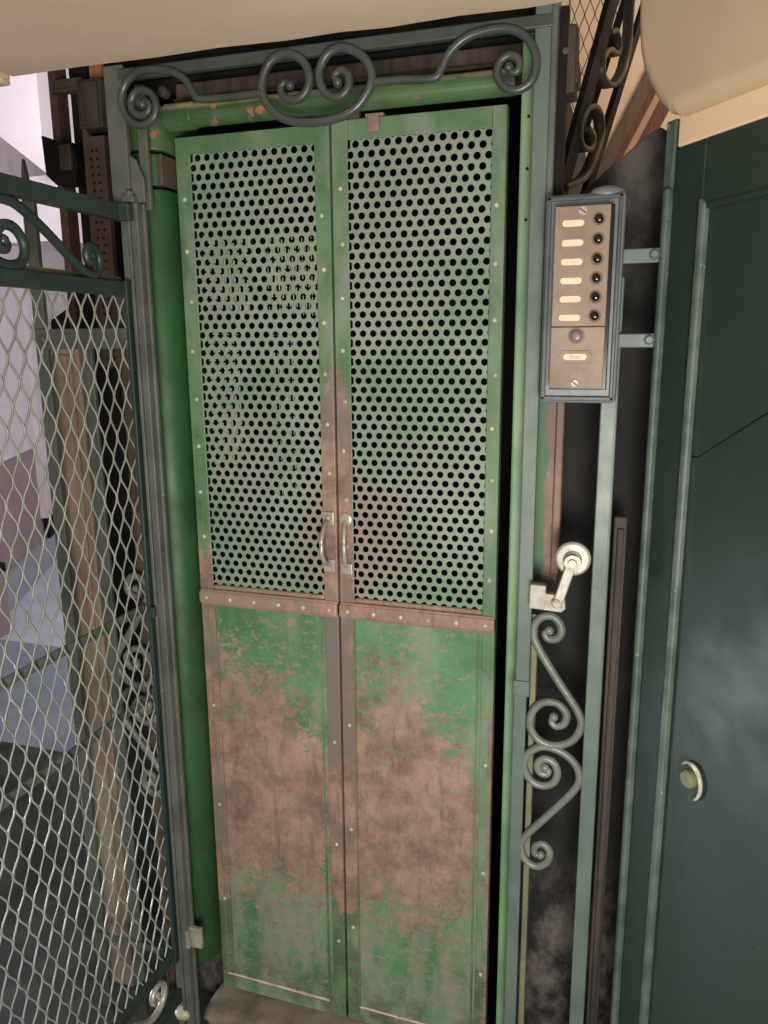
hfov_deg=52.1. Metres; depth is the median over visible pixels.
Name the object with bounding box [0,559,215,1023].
floor
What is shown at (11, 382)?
wall
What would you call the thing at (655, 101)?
trim
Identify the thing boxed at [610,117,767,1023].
panelled door
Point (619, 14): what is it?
shaft mesh
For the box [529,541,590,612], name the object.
lever
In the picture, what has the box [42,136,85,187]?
box
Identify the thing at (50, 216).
flight
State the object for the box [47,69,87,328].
rail
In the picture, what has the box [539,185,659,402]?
box
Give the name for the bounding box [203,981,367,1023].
threshold
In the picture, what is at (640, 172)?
wall
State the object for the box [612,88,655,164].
trim
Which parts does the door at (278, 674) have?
rail, perforated panel, waist rail, panel, rail, pull handle, handle plate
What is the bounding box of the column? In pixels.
[51,60,162,917]
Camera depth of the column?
2.02 m
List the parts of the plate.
timber slat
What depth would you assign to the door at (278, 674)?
1.68 m
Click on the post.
(569, 68)
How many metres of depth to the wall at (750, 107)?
1.09 m
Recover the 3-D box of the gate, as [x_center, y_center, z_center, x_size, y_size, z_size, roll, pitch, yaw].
[-0.605,0.379,1.335,0.056,1.815,0.785,4,13,19]
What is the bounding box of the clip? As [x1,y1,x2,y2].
[49,77,84,95]
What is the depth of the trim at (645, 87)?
3.13 m
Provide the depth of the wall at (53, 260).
6.58 m
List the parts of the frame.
post, post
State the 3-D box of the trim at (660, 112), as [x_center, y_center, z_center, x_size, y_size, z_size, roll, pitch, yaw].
[1.040,-1.471,3.140,0.405,0.700,0.025,3,13,17]
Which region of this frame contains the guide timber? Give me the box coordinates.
[51,349,135,986]
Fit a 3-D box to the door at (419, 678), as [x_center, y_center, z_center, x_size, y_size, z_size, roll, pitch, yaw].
[0.046,0.240,1.598,0.359,1.962,0.054,3,13,17]
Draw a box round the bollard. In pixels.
[0,562,12,636]
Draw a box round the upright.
[586,514,627,1023]
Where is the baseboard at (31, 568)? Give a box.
[7,534,56,611]
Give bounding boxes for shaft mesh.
[569,0,623,139]
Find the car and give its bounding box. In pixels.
[128,13,585,1023]
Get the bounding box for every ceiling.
[0,0,562,86]
[640,0,767,115]
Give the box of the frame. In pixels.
[21,2,624,1023]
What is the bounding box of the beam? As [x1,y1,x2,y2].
[137,7,535,101]
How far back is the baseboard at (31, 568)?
5.28 m
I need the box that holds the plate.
[76,63,124,327]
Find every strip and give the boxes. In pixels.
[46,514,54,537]
[82,129,120,366]
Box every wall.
[0,137,52,573]
[33,163,67,355]
[81,236,315,501]
[516,127,666,1023]
[561,0,679,157]
[678,85,767,146]
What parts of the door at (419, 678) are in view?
plate, pull handle, handle plate, rail, waist rail, panel, rail, perforated panel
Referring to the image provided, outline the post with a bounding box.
[555,5,580,195]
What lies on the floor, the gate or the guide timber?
the guide timber
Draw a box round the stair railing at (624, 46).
[564,0,640,194]
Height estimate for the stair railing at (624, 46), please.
0.969 m
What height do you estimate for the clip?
0.028 m
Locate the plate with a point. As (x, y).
(83, 71)
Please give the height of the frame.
2.120 m
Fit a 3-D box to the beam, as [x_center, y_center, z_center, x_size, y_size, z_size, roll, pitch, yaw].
[-0.110,-1.218,1.407,0.810,0.810,0.035,3,13,17]
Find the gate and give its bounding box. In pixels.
[0,172,189,1023]
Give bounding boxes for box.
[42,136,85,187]
[76,78,107,132]
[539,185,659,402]
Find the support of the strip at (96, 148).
attached to the box at (64, 161)
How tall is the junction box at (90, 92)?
0.098 m
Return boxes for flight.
[0,69,74,171]
[0,175,82,255]
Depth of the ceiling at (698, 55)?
1.08 m
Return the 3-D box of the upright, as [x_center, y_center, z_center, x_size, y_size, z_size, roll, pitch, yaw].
[0.422,0.642,1.519,0.022,1.300,0.036,3,13,17]
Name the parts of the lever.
arm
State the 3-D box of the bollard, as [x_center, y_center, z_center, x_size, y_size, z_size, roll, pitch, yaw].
[-2.193,0.491,4.407,0.115,0.415,0.120,3,13,17]
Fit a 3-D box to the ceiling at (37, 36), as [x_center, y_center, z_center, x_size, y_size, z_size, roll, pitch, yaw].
[-1.413,-0.569,-0.034,2.463,0.175,3.408,3,13,17]
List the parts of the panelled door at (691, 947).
moulding, panel, rail, moulding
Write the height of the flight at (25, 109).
1.809 m
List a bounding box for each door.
[175,125,347,1017]
[313,104,508,1023]
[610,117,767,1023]
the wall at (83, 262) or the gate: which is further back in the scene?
the wall at (83, 262)
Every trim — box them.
[596,73,651,179]
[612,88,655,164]
[624,94,659,154]
[637,101,668,143]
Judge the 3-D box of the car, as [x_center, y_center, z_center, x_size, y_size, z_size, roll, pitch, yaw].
[0.084,0.074,2.148,0.875,2.150,1.239,3,13,17]
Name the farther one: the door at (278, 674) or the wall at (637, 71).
the wall at (637, 71)

